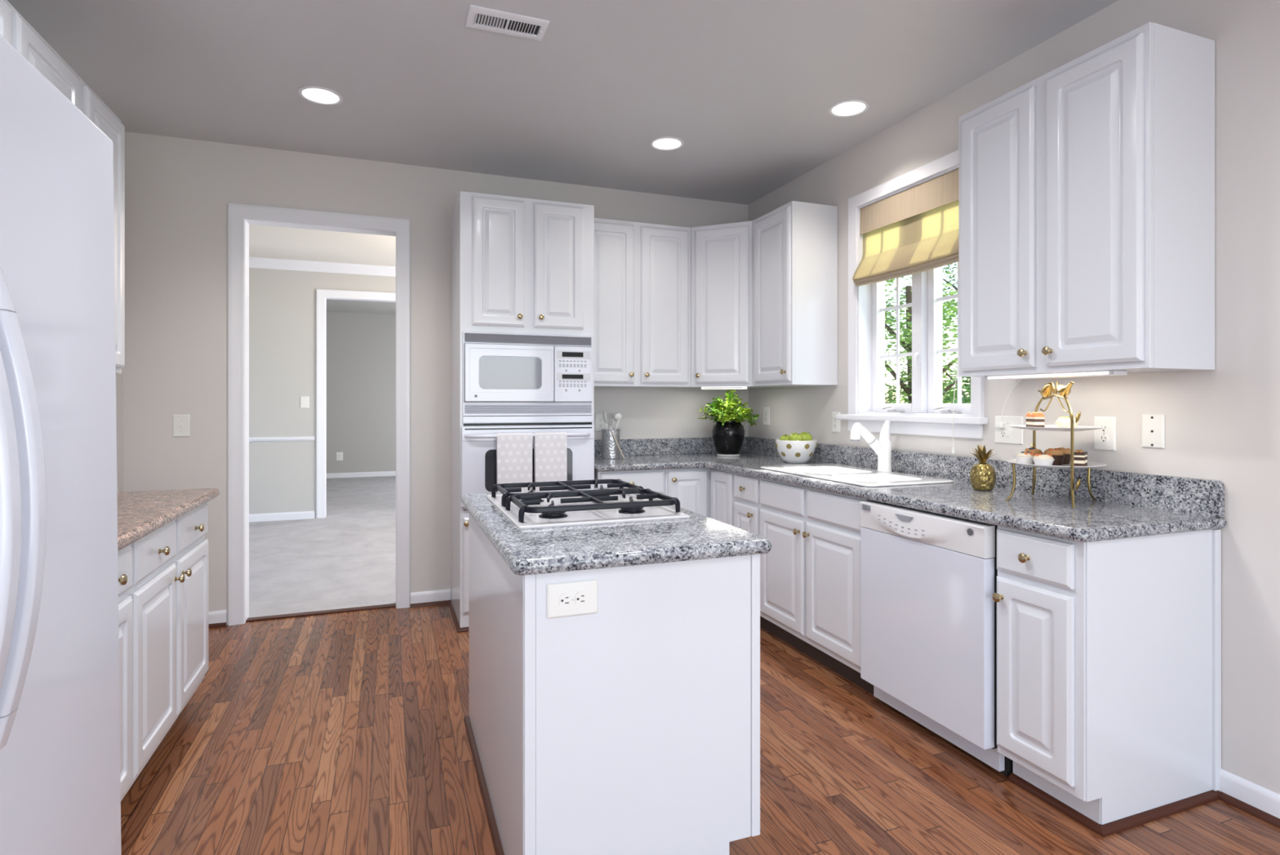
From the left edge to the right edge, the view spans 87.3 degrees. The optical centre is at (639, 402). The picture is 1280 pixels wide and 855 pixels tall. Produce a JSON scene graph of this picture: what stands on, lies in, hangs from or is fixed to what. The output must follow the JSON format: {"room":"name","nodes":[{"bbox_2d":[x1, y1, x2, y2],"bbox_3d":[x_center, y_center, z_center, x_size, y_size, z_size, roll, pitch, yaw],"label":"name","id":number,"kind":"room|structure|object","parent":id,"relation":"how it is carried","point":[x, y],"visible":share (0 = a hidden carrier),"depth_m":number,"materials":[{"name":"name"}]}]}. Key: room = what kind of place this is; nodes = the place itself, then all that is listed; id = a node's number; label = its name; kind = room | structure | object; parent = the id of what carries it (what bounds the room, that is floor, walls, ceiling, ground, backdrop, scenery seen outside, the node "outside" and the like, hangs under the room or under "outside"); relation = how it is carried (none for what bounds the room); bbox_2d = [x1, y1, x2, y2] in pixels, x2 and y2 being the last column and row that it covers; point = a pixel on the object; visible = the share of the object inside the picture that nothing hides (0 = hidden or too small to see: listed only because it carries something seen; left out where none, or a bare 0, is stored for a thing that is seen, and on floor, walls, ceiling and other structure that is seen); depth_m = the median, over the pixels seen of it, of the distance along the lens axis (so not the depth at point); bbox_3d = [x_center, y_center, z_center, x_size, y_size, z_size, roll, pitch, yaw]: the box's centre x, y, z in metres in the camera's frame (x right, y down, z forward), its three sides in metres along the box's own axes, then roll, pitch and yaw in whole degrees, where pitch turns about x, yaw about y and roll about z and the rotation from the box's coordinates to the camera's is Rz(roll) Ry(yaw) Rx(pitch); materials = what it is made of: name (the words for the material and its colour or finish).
{"room":"kitchen","nodes":[
{"label":"kitchen","id":0,"kind":"room"},
{"bbox_2d":[115,368,123,492],"bbox_3d":[-1.524,-0.108,-0.007,0.150,2.743,7.756,0,0,-21],"label":"wall","id":1,"kind":"structure","parent":0,"point":[119,377],"depth_m":3.60,"materials":[{"name":"paint"}]},
{"bbox_2d":[0,0,11,44],"bbox_3d":[-1.822,-0.643,1.491,0.337,1.043,0.870,0,0,-21],"label":"upper cabinet","id":2,"kind":"object","parent":1,"relation":"attached to","point":[5,8],"visible":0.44,"depth_m":1.90,"materials":[{"name":"white wood"}]},
{"bbox_2d":[8,3,80,111],"bbox_3d":[-2.057,-0.643,2.121,0.337,1.043,0.475,0,0,-21],"label":"upper cabinet","id":3,"kind":"object","parent":1,"relation":"attached to","point":[25,40],"visible":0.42,"depth_m":2.12,"materials":[{"name":"white wood"}]},
{"bbox_2d":[80,77,124,373],"bbox_3d":[-2.211,-0.634,2.531,0.337,1.061,0.400,0,0,-21],"label":"upper cabinet","id":4,"kind":"object","parent":1,"relation":"attached to","point":[91,105],"visible":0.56,"depth_m":2.70,"materials":[{"name":"white wood"}]},
{"bbox_2d":[208,622,226,627],"bbox_3d":[-2.388,1.254,3.234,0.476,0.020,1.052,0,0,-21],"label":"trim","id":5,"kind":"structure","parent":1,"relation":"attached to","point":[222,624],"depth_m":3.79,"materials":[{"name":"brown wood"}]},
{"bbox_2d":[248,267,395,518],"bbox_3d":[-3.354,-0.137,7.479,6.160,2.800,0.120,0,0,-21],"label":"wall","id":6,"kind":"structure","parent":0,"point":[282,304],"depth_m":7.23,"materials":[{"name":"paint"}]},
{"bbox_2d":[248,511,315,521],"bbox_3d":[-4.829,1.220,6.855,2.720,0.086,0.014,0,0,-21],"label":"baseboard","id":7,"kind":"structure","parent":6,"relation":"attached to","point":[301,514],"depth_m":7.21,"materials":[{"name":"white wood"}]},
{"bbox_2d":[248,435,315,441],"bbox_3d":[-4.827,0.386,6.851,2.720,0.048,0.024,0,0,-21],"label":"trim","id":8,"kind":"structure","parent":6,"relation":"attached to","point":[300,437],"depth_m":7.21,"materials":[{"name":"white"}]},
{"bbox_2d":[300,395,308,408],"bbox_3d":[-3.649,-0.011,7.296,0.085,0.125,0.016,0,0,-21],"label":"light switch","id":9,"kind":"object","parent":6,"relation":"attached to","point":[304,400],"visible":1,"depth_m":7.30,"materials":[{"name":"white plastic"}]},
{"bbox_2d":[248,257,395,276],"bbox_3d":[-3.263,-1.486,7.407,6.040,0.100,0.078,0,0,-21],"label":"trim","id":10,"kind":"structure","parent":6,"relation":"attached to","point":[254,262],"depth_m":7.32,"materials":[{"name":"white wood"}]},
{"bbox_2d":[316,288,395,518],"bbox_3d":[-2.887,0.007,7.643,1.436,2.513,0.140,0,0,-21],"label":"door frame","id":11,"kind":"structure","parent":6,"relation":"in","point":[322,295],"depth_m":7.35,"materials":[{"name":"white wood"}]},
{"bbox_2d":[248,475,395,617],"bbox_3d":[-3.386,1.302,7.737,6.280,0.084,7.934,0,0,-21],"label":"floor","id":12,"kind":"structure","parent":0,"point":[346,557],"depth_m":5.57,"materials":[{"name":"grey carpet"}]},
{"bbox_2d":[248,224,395,314],"bbox_3d":[-3.415,-1.587,7.812,6.280,0.100,7.974,0,0,-21],"label":"ceiling","id":13,"kind":"structure","parent":0,"point":[264,242],"depth_m":6.71,"materials":[{"name":"paint"}]},
{"bbox_2d":[326,311,395,473],"bbox_3d":[-4.798,-0.097,11.508,6.280,2.880,0.120,0,0,-21],"label":"wall","id":14,"kind":"structure","parent":0,"point":[361,348],"depth_m":11.46,"materials":[{"name":"paint"}]},
{"bbox_2d":[326,471,395,478],"bbox_3d":[-4.774,1.220,11.446,6.040,0.086,0.014,0,0,-21],"label":"baseboard","id":15,"kind":"structure","parent":14,"relation":"attached to","point":[329,475],"depth_m":11.44,"materials":[{"name":"white wood"}]},
{"bbox_2d":[123,131,748,624],"bbox_3d":[-1.014,-0.108,4.389,4.187,2.743,0.120,0,0,-21],"label":"wall","id":16,"kind":"structure","parent":0,"point":[179,191],"depth_m":3.84,"materials":[{"name":"paint"}]},
{"bbox_2d":[173,414,190,436],"bbox_3d":[-2.558,0.126,3.739,0.082,0.124,0.016,0,0,-21],"label":"light switch","id":17,"kind":"object","parent":16,"relation":"attached to","point":[181,423],"visible":1,"depth_m":3.74,"materials":[{"name":"white plastic"}]},
{"bbox_2d":[208,609,226,625],"bbox_3d":[-2.581,1.220,3.731,0.490,0.086,0.014,0,0,-21],"label":"baseboard","id":18,"kind":"structure","parent":16,"relation":"attached to","point":[215,616],"depth_m":3.80,"materials":[{"name":"white"}]},
{"bbox_2d":[227,202,409,625],"bbox_3d":[-1.906,0.063,4.045,0.977,2.401,0.140,0,0,-21],"label":"door frame","id":19,"kind":"structure","parent":16,"relation":"in","point":[240,216],"depth_m":3.92,"materials":[{"name":"white wood"}]},
{"bbox_2d":[245,603,395,621],"bbox_3d":[-1.905,1.259,4.042,0.813,0.009,0.055,0,0,-21],"label":"trim","id":20,"kind":"structure","parent":16,"relation":"attached to","point":[390,605],"depth_m":4.03,"materials":[{"name":"brown wood"}]},
{"bbox_2d":[410,588,450,603],"bbox_3d":[-1.311,1.220,4.206,0.242,0.086,0.014,0,0,-21],"label":"baseboard","id":21,"kind":"structure","parent":16,"relation":"attached to","point":[440,594],"depth_m":4.20,"materials":[{"name":"white wood"}]},
{"bbox_2d":[410,600,451,607],"bbox_3d":[-1.306,1.254,4.191,0.242,0.020,0.018,0,0,-21],"label":"trim","id":22,"kind":"structure","parent":16,"relation":"attached to","point":[444,602],"depth_m":4.19,"materials":[{"name":"brown wood"}]},
{"bbox_2d":[595,413,606,431],"bbox_3d":[-0.267,0.133,4.599,0.082,0.124,0.008,0,0,-21],"label":"outlet","id":23,"kind":"object","parent":16,"relation":"attached to","point":[600,424],"visible":0.91,"depth_m":4.59,"materials":[{"name":"white plastic"}]},
{"bbox_2d":[594,217,690,387],"bbox_3d":[-0.057,-0.641,4.483,0.745,1.066,0.368,0,0,-21],"label":"upper cabinet","id":24,"kind":"object","parent":16,"relation":"attached to","point":[642,270],"visible":0.92,"depth_m":4.35,"materials":[{"name":"white wood"}]},
{"bbox_2d":[594,436,746,456],"bbox_3d":[0.161,0.306,4.750,1.339,0.114,0.024,0,0,-21],"label":"backsplash","id":25,"kind":"structure","parent":16,"relation":"attached to","point":[636,446],"depth_m":4.74,"materials":[{"name":"stone"}]},
{"bbox_2d":[6,0,1119,204],"bbox_3d":[0.345,-1.530,0.757,4.187,0.100,7.876,0,0,-21],"label":"ceiling","id":26,"kind":"structure","parent":0,"point":[748,88],"depth_m":3.00,"materials":[{"name":"paint"}]},
{"bbox_2d":[297,85,342,105],"bbox_3d":[-1.535,-1.475,3.227,0.196,0.008,0.196,0,0,-21],"label":"recessed light","id":27,"kind":"object","parent":26,"relation":"in","point":[317,95],"visible":1,"depth_m":3.21,"materials":[{"name":"white"}]},
{"bbox_2d":[465,4,549,40],"bbox_3d":[-0.516,-1.472,2.613,0.302,0.014,0.150,0,0,-21],"label":"ceiling vent","id":28,"kind":"object","parent":26,"relation":"in","point":[478,17],"visible":1,"depth_m":2.60,"materials":[{"name":"white metal"}]},
{"bbox_2d":[649,137,684,151],"bbox_3d":[0.154,-1.475,3.823,0.196,0.008,0.196,0,0,-21],"label":"recessed light","id":29,"kind":"object","parent":26,"relation":"in","point":[664,144],"visible":1,"depth_m":3.81,"materials":[{"name":"white"}]},
{"bbox_2d":[828,99,869,117],"bbox_3d":[1.047,-1.475,3.367,0.196,0.008,0.196,0,0,-21],"label":"recessed light","id":30,"kind":"object","parent":26,"relation":"in","point":[850,108],"visible":1,"depth_m":3.36,"materials":[{"name":"white"}]},
{"bbox_2d":[120,604,1279,854],"bbox_3d":[0.356,1.304,0.729,4.187,0.080,7.816,0,0,-21],"label":"floor","id":31,"kind":"structure","parent":0,"point":[338,733],"depth_m":2.31,"materials":[{"name":"brown wood"}]},
{"bbox_2d":[0,35,121,854],"bbox_3d":[-1.199,0.383,0.699,0.908,1.762,0.926,0,0,-21],"label":"refrigerator","id":32,"kind":"object","parent":31,"relation":"on","point":[60,778],"visible":1,"depth_m":1.03,"materials":[{"name":"white metal"}]},
{"bbox_2d":[117,543,133,800],"bbox_3d":[-1.652,0.834,1.510,0.668,0.859,0.857,0,0,-21],"label":"base cabinet","id":33,"kind":"object","parent":31,"relation":"on","point":[125,554],"visible":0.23,"depth_m":1.95,"materials":[{"name":"white wood"}]},
{"bbox_2d":[128,502,208,789],"bbox_3d":[-1.960,0.834,2.333,0.668,0.859,0.897,0,0,-21],"label":"base cabinet","id":34,"kind":"object","parent":31,"relation":"on","point":[169,590],"visible":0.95,"depth_m":2.31,"materials":[{"name":"white wood"}]},
{"bbox_2d":[116,488,219,551],"bbox_3d":[-1.811,0.384,1.938,0.673,0.040,1.770,0,0,-21],"label":"countertop","id":35,"kind":"structure","parent":34,"relation":"on","point":[140,513],"depth_m":2.36,"materials":[{"name":"stone"}]},
{"bbox_2d":[448,191,594,632],"bbox_3d":[-0.736,0.044,4.094,0.790,2.438,0.622,0,0,-21],"label":"tall cabinet","id":36,"kind":"object","parent":31,"relation":"on","point":[522,265],"visible":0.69,"depth_m":3.85,"materials":[{"name":"white wood"}]},
{"bbox_2d":[461,415,594,509],"bbox_3d":[-0.706,0.331,4.039,0.760,0.514,0.600,0,0,-21],"label":"wall oven","id":37,"kind":"object","parent":36,"relation":"in","point":[478,433],"visible":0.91,"depth_m":3.78,"materials":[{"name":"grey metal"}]},
{"bbox_2d":[496,432,532,492],"bbox_3d":[-0.697,0.342,3.727,0.196,0.353,0.046,0,0,-21],"label":"dish towel","id":38,"kind":"object","parent":37,"relation":"hanging from","point":[513,450],"visible":0.91,"depth_m":3.72,"materials":[{"name":"white fabric"}]},
{"bbox_2d":[533,431,567,490],"bbox_3d":[-0.505,0.339,3.799,0.184,0.346,0.045,0,0,-21],"label":"dish towel","id":39,"kind":"object","parent":37,"relation":"hanging from","point":[549,447],"visible":0.87,"depth_m":3.79,"materials":[{"name":"white fabric"}]},
{"bbox_2d":[462,331,592,416],"bbox_3d":[-0.695,-0.163,4.010,0.746,0.468,0.422,0,0,-21],"label":"microwave","id":40,"kind":"object","parent":36,"relation":"in","point":[504,374],"visible":0.99,"depth_m":3.81,"materials":[{"name":"white"}]},
{"bbox_2d":[463,511,759,854],"bbox_3d":[-0.168,0.834,2.253,0.706,0.859,1.178,0,0,-21],"label":"kitchen island","id":41,"kind":"object","parent":31,"relation":"on","point":[631,726],"visible":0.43,"depth_m":1.72,"materials":[{"name":"white wood"}]},
{"bbox_2d":[546,578,598,618],"bbox_3d":[-0.163,0.474,1.625,0.128,0.083,0.008,0,0,-21],"label":"outlet","id":42,"kind":"object","parent":41,"relation":"attached to","point":[570,598],"visible":1,"depth_m":1.62,"materials":[{"name":"white plastic"}]},
{"bbox_2d":[559,592,571,607],"bbox_3d":[-0.180,0.474,1.616,0.029,0.034,0.003,0,0,-21],"label":"receptacle","id":43,"kind":"object","parent":42,"relation":"attached to","point":[565,598],"depth_m":1.61,"materials":[{"name":"white"}]},
{"bbox_2d":[575,591,586,605],"bbox_3d":[-0.143,0.474,1.630,0.029,0.034,0.003,0,0,-21],"label":"receptacle","id":44,"kind":"object","parent":42,"relation":"attached to","point":[580,596],"depth_m":1.63,"materials":[{"name":"white"}]},
{"bbox_2d":[461,487,771,575],"bbox_3d":[-0.179,0.384,2.243,0.701,0.040,1.224,0,0,-21],"label":"island countertop","id":45,"kind":"structure","parent":41,"relation":"on","point":[531,551],"depth_m":1.77,"materials":[{"name":"stone"}]},
{"bbox_2d":[486,479,689,528],"bbox_3d":[-0.217,0.335,2.357,0.541,0.056,0.712,0,0,-21],"label":"cooktop","id":46,"kind":"object","parent":45,"relation":"in","point":[573,506],"visible":1,"depth_m":2.20,"materials":[{"name":"black metal"}]},
{"bbox_2d":[594,469,665,499],"bbox_3d":[-0.143,0.834,4.305,0.430,0.859,0.640,0,0,-21],"label":"base cabinet","id":47,"kind":"object","parent":31,"relation":"on","point":[654,480],"visible":0.21,"depth_m":4.05,"materials":[{"name":"white wood"}]},
{"bbox_2d":[665,467,734,525],"bbox_3d":[0.535,0.834,4.419,0.916,0.859,0.902,0,0,-21],"label":"base cabinet","id":48,"kind":"object","parent":31,"relation":"on","point":[708,492],"visible":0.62,"depth_m":4.15,"materials":[{"name":"white wood"}]},
{"bbox_2d":[594,436,1226,542],"bbox_3d":[0.702,0.327,3.336,1.366,0.154,3.052,0,0,-21],"label":"countertop","id":49,"kind":"structure","parent":48,"relation":"on","point":[1126,504],"depth_m":2.60,"materials":[{"name":"stone"}]},
{"bbox_2d":[601,428,620,458],"bbox_3d":[-0.192,0.268,4.428,0.127,0.192,0.127,0,0,-21],"label":"utensil crock","id":50,"kind":"object","parent":49,"relation":"on","point":[610,449],"visible":0.98,"depth_m":4.38,"materials":[{"name":"silver metal"}]},
{"bbox_2d":[613,412,622,429],"bbox_3d":[-0.176,0.207,4.454,0.128,0.292,0.059,0,0,-30],"label":"ladle","id":51,"kind":"object","parent":50,"relation":"in","point":[617,416],"visible":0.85,"depth_m":4.45,"materials":[{"name":"white plastic"}]},
{"bbox_2d":[711,420,744,453],"bbox_3d":[0.610,0.235,4.633,0.226,0.228,0.226,0,0,-21],"label":"vase","id":52,"kind":"object","parent":49,"relation":"on","point":[728,437],"depth_m":4.55,"materials":[{"name":"black ceramic"}]},
{"bbox_2d":[697,389,759,456],"bbox_3d":[0.621,0.113,4.630,0.417,0.501,0.397,0,0,-21],"label":"potted fern","id":53,"kind":"object","parent":49,"relation":"on","point":[727,433],"visible":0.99,"depth_m":4.56,"materials":[{"name":"green plant"}]},
{"bbox_2d":[774,438,817,462],"bbox_3d":[0.955,0.293,4.110,0.252,0.140,0.253,0,0,-21],"label":"fruit bowl","id":54,"kind":"object","parent":49,"relation":"on","point":[791,451],"visible":0.97,"depth_m":4.02,"materials":[{"name":"white ceramic"}]},
{"bbox_2d":[789,433,802,440],"bbox_3d":[0.945,0.221,4.058,0.078,0.080,0.078,0,0,-21],"label":"apple","id":55,"kind":"object","parent":54,"relation":"in","point":[794,437],"visible":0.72,"depth_m":4.03,"materials":[{"name":"green plant"}]},
{"bbox_2d":[800,431,812,440],"bbox_3d":[1.011,0.218,4.101,0.086,0.086,0.086,0,0,-21],"label":"apple","id":56,"kind":"object","parent":54,"relation":"in","point":[806,436],"visible":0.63,"depth_m":4.07,"materials":[{"name":"green plant"}]},
{"bbox_2d":[760,463,953,486],"bbox_3d":[1.057,0.438,3.417,0.505,0.170,0.930,0,0,-21],"label":"sink","id":57,"kind":"object","parent":49,"relation":"in","point":[860,476],"visible":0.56,"depth_m":3.34,"materials":[{"name":"white ceramic"}]},
{"bbox_2d":[849,419,892,471],"bbox_3d":[1.185,0.219,3.435,0.234,0.267,0.075,0,0,-21],"label":"faucet","id":58,"kind":"object","parent":49,"relation":"on","point":[882,446],"visible":1,"depth_m":3.43,"materials":[{"name":"white ceramic"}]},
{"bbox_2d":[969,444,996,490],"bbox_3d":[1.436,0.269,2.810,0.110,0.189,0.100,0,0,-21],"label":"pineapple figurine","id":59,"kind":"object","parent":49,"relation":"on","point":[982,473],"visible":1,"depth_m":2.78,"materials":[{"name":"gold metal"}]},
{"bbox_2d":[1005,380,1106,507],"bbox_3d":[1.532,0.141,2.474,0.319,0.444,0.315,0,0,-35],"label":"tiered stand","id":60,"kind":"object","parent":49,"relation":"on","point":[1064,391],"visible":0.94,"depth_m":2.40,"materials":[{"name":"gold metal"}]},
{"bbox_2d":[1014,451,1034,464],"bbox_3d":[1.439,0.203,2.503,0.068,0.049,0.071,0,0,-21],"label":"pastry","id":61,"kind":"object","parent":60,"relation":"on","point":[1022,457],"visible":0.93,"depth_m":2.48,"materials":[{"name":"white food"}]},
{"bbox_2d":[1014,456,1034,464],"bbox_3d":[1.439,0.213,2.503,0.068,0.028,0.071,0,0,-21],"label":"cup","id":62,"kind":"object","parent":61,"relation":"on","point":[1024,460],"depth_m":2.48,"materials":[{"name":"white"}]},
{"bbox_2d":[1023,447,1042,453],"bbox_3d":[1.496,0.198,2.551,0.068,0.060,0.071,0,0,-21],"label":"pastry","id":63,"kind":"object","parent":60,"relation":"on","point":[1034,450],"visible":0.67,"depth_m":2.53,"materials":[{"name":"brown food"}]},
{"bbox_2d":[1026,411,1044,426],"bbox_3d":[1.472,0.064,2.500,0.036,0.062,0.070,0,0,6],"label":"cake slice","id":64,"kind":"object","parent":60,"relation":"on","point":[1035,419],"visible":0.97,"depth_m":2.47,"materials":[{"name":"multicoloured food"}]},
{"bbox_2d":[1031,453,1054,465],"bbox_3d":[1.462,0.205,2.432,0.068,0.046,0.071,0,0,-21],"label":"pastry","id":65,"kind":"object","parent":60,"relation":"on","point":[1038,459],"visible":0.97,"depth_m":2.41,"materials":[{"name":"white food"}]},
{"bbox_2d":[1031,457,1054,465],"bbox_3d":[1.462,0.214,2.432,0.068,0.027,0.071,0,0,-21],"label":"cup","id":66,"kind":"object","parent":65,"relation":"on","point":[1046,461],"depth_m":2.41,"materials":[{"name":"white"}]},
{"bbox_2d":[1043,447,1065,465],"bbox_3d":[1.531,0.196,2.484,0.072,0.063,0.076,0,0,-21],"label":"pastry","id":67,"kind":"object","parent":60,"relation":"on","point":[1058,455],"visible":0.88,"depth_m":2.46,"materials":[{"name":"brown food"}]},
{"bbox_2d":[1044,453,1065,465],"bbox_3d":[1.531,0.209,2.484,0.072,0.038,0.076,0,0,-21],"label":"cup","id":68,"kind":"object","parent":67,"relation":"on","point":[1059,458],"depth_m":2.46,"materials":[{"name":"brown"}]},
{"bbox_2d":[1057,447,1070,463],"bbox_3d":[1.593,0.197,2.534,0.068,0.062,0.071,0,0,-21],"label":"pastry","id":69,"kind":"object","parent":60,"relation":"on","point":[1066,451],"visible":0.49,"depth_m":2.51,"materials":[{"name":"brown food"}]},
{"bbox_2d":[1062,453,1070,463],"bbox_3d":[1.593,0.209,2.534,0.068,0.038,0.071,0,0,-21],"label":"cup","id":70,"kind":"object","parent":69,"relation":"on","point":[1067,458],"depth_m":2.51,"materials":[{"name":"brown"}]},
{"bbox_2d":[1055,416,1078,427],"bbox_3d":[1.546,0.071,2.431,0.068,0.047,0.071,0,0,-21],"label":"pastry","id":71,"kind":"object","parent":60,"relation":"on","point":[1062,422],"visible":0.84,"depth_m":2.41,"materials":[{"name":"beige food"}]},
{"bbox_2d":[1055,421,1078,427],"bbox_3d":[1.546,0.081,2.431,0.068,0.027,0.071,0,0,-21],"label":"cup","id":72,"kind":"object","parent":60,"relation":"on","point":[1060,424],"depth_m":2.41,"materials":[{"name":"beige"}]},
{"bbox_2d":[1074,448,1087,466],"bbox_3d":[1.574,0.197,2.399,0.036,0.062,0.070,0,0,41],"label":"cake slice","id":73,"kind":"object","parent":60,"relation":"on","point":[1080,456],"visible":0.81,"depth_m":2.37,"materials":[{"name":"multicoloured food"}]},
{"bbox_2d":[733,472,770,632],"bbox_3d":[0.869,0.834,3.902,0.656,0.859,0.294,0,0,-21],"label":"base cabinet","id":74,"kind":"object","parent":31,"relation":"on","point":[747,506],"visible":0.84,"depth_m":3.76,"materials":[{"name":"white wood"}]},
{"bbox_2d":[760,477,873,693],"bbox_3d":[1.073,0.834,3.358,0.656,0.859,0.868,0,0,-21],"label":"base cabinet","id":75,"kind":"object","parent":31,"relation":"on","point":[810,575],"visible":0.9,"depth_m":3.19,"materials":[{"name":"white wood"}]},
{"bbox_2d":[859,500,1013,776],"bbox_3d":[1.316,0.838,2.632,0.629,0.852,0.628,0,0,-21],"label":"dishwasher","id":76,"kind":"object","parent":31,"relation":"on","point":[928,580],"visible":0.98,"depth_m":2.45,"materials":[{"name":"white metal"}]},
{"bbox_2d":[991,525,1221,836],"bbox_3d":[1.511,0.834,2.186,0.656,0.859,0.324,0,0,-21],"label":"base cabinet","id":77,"kind":"object","parent":31,"relation":"on","point":[1108,652],"visible":0.96,"depth_m":2.06,"materials":[{"name":"white wood"}]},
{"bbox_2d":[748,0,1279,794],"bbox_3d":[2.247,-0.108,1.405,0.170,2.743,7.756,0,0,-21],"label":"wall","id":78,"kind":"structure","parent":0,"point":[1222,424],"depth_m":2.15,"materials":[{"name":"paint"}]},
{"bbox_2d":[680,221,785,388],"bbox_3d":[0.625,-0.641,4.611,0.616,1.066,0.606,0,0,-21],"label":"upper cabinet","id":79,"kind":"object","parent":78,"relation":"attached to","point":[722,255],"visible":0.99,"depth_m":4.39,"materials":[{"name":"white wood"}]},
{"bbox_2d":[701,386,746,389],"bbox_3d":[0.557,-0.101,4.456,0.300,0.015,0.059,0,0,23],"label":"light","id":80,"kind":"object","parent":79,"relation":"attached to","point":[736,387],"visible":0.98,"depth_m":4.44,"materials":[{"name":"white"}]},
{"bbox_2d":[763,407,769,425],"bbox_3d":[0.896,0.092,4.759,0.008,0.124,0.082,0,0,-21],"label":"outlet","id":81,"kind":"object","parent":78,"relation":"attached to","point":[766,410],"visible":1,"depth_m":4.75,"materials":[{"name":"white plastic"}]},
{"bbox_2d":[752,200,837,386],"bbox_3d":[0.930,-0.641,4.155,0.364,1.066,0.454,0,0,-21],"label":"upper cabinet","id":82,"kind":"object","parent":78,"relation":"attached to","point":[795,243],"visible":1,"depth_m":3.97,"materials":[{"name":"white wood"}]},
{"bbox_2d":[831,411,839,432],"bbox_3d":[1.173,0.115,4.019,0.008,0.124,0.075,0,0,-21],"label":"outlet","id":83,"kind":"object","parent":78,"relation":"attached to","point":[835,423],"visible":0.96,"depth_m":4.02,"materials":[{"name":"white plastic"}]},
{"bbox_2d":[835,150,987,438],"bbox_3d":[1.431,-0.511,3.500,0.220,1.344,1.028,0,0,-21],"label":"window","id":84,"kind":"structure","parent":78,"relation":"in","point":[866,303],"depth_m":3.49,"materials":[{"name":"white wood"}]},
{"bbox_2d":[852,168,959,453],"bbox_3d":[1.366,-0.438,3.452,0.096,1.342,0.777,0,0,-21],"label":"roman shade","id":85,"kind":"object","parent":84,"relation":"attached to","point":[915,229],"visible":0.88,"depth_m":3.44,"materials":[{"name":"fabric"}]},
{"bbox_2d":[746,436,1224,516],"bbox_3d":[1.329,0.306,3.574,0.025,0.114,3.046,0,0,-21],"label":"backsplash","id":86,"kind":"structure","parent":78,"relation":"attached to","point":[1182,494],"depth_m":2.66,"materials":[{"name":"stone"}]},
{"bbox_2d":[995,415,1023,444],"bbox_3d":[1.592,0.116,2.900,0.008,0.120,0.140,0,0,-21],"label":"outlet","id":87,"kind":"object","parent":78,"relation":"attached to","point":[1007,434],"visible":0.96,"depth_m":2.89,"materials":[{"name":"white plastic"}]},
{"bbox_2d":[959,22,1214,377],"bbox_3d":[1.565,-0.641,2.458,0.364,1.066,0.740,0,0,-21],"label":"upper cabinet","id":88,"kind":"object","parent":78,"relation":"attached to","point":[1086,187],"visible":1,"depth_m":2.20,"materials":[{"name":"white wood"}]},
{"bbox_2d":[995,378,1022,427],"bbox_3d":[1.584,-0.001,2.877,0.023,0.218,0.131,0,0,-21],"label":"power cord","id":89,"kind":"object","parent":88,"relation":"hanging from","point":[997,424],"visible":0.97,"depth_m":2.91,"materials":[{"name":"white plastic"}]},
{"bbox_2d":[984,369,1127,380],"bbox_3d":[1.499,-0.101,2.459,0.069,0.015,0.515,0,0,-21],"label":"light","id":90,"kind":"object","parent":88,"relation":"attached to","point":[1097,373],"visible":1,"depth_m":2.38,"materials":[{"name":"white plastic"}]},
{"bbox_2d":[1093,416,1115,450],"bbox_3d":[1.738,0.114,2.510,0.008,0.126,0.080,0,0,-21],"label":"outlet","id":91,"kind":"object","parent":78,"relation":"attached to","point":[1104,438],"visible":0.98,"depth_m":2.50,"materials":[{"name":"white plastic"}]},
{"bbox_2d":[1098,434,1108,442],"bbox_3d":[1.735,0.133,2.509,0.003,0.029,0.034,0,0,-21],"label":"receptacle","id":92,"kind":"object","parent":91,"relation":"attached to","point":[1102,437],"depth_m":2.51,"materials":[{"name":"grey"}]},
{"bbox_2d":[1099,424,1108,431],"bbox_3d":[1.735,0.094,2.509,0.003,0.029,0.034,0,0,-21],"label":"receptacle","id":93,"kind":"object","parent":91,"relation":"attached to","point":[1106,426],"depth_m":2.50,"materials":[{"name":"grey"}]},
{"bbox_2d":[1141,413,1164,448],"bbox_3d":[1.798,0.099,2.352,0.007,0.118,0.075,0,0,-21],"label":"wall jack","id":94,"kind":"object","parent":78,"relation":"attached to","point":[1153,426],"visible":1,"depth_m":2.35,"materials":[{"name":"white plastic"}]},
{"bbox_2d":[1218,768,1279,817],"bbox_3d":[2.666,1.220,0.023,0.014,0.086,4.575,0,0,-21],"label":"baseboard","id":95,"kind":"structure","parent":78,"relation":"attached to","point":[1261,797],"depth_m":2.08,"materials":[{"name":"white"}]},
{"bbox_2d":[1218,791,1279,827],"bbox_3d":[2.653,1.254,0.012,0.018,0.020,4.562,0,0,-21],"label":"trim","id":96,"kind":"structure","parent":78,"relation":"attached to","point":[1228,798],"depth_m":2.07,"materials":[{"name":"brown wood"}]},
{"label":"outside","id":97,"kind":"structure","parent":0,"visible":0},
{"bbox_3d":[24.104,1.788,25.036,57.300,0.150,110.000,0,0,-21],"label":"lawn","id":98,"kind":"structure","parent":97,"visible":0},
{"bbox_2d":[884,266,969,403],"bbox_3d":[3.886,-0.766,9.524,2.595,4.975,2.620,0,0,-21],"label":"tree","id":99,"kind":"object","parent":98,"relation":"on","point":[951,304],"visible":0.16,"depth_m":9.49,"materials":[{"name":"green plant"}]},
{"bbox_2d":[899,262,970,403],"bbox_3d":[6.415,-1.446,13.094,3.054,6.337,3.110,0,0,-16],"label":"tree","id":100,"kind":"object","parent":98,"relation":"on","point":[954,286],"visible":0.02,"depth_m":13.26,"materials":[{"name":"green plant"}]},
{"bbox_2d":[942,376,970,403],"bbox_3d":[4.352,-0.411,6.895,2.113,4.264,2.186,0,0,-21],"label":"tree","id":101,"kind":"object","parent":98,"relation":"on","point":[966,386],"visible":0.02,"depth_m":7.16,"materials":[{"name":"green plant"}]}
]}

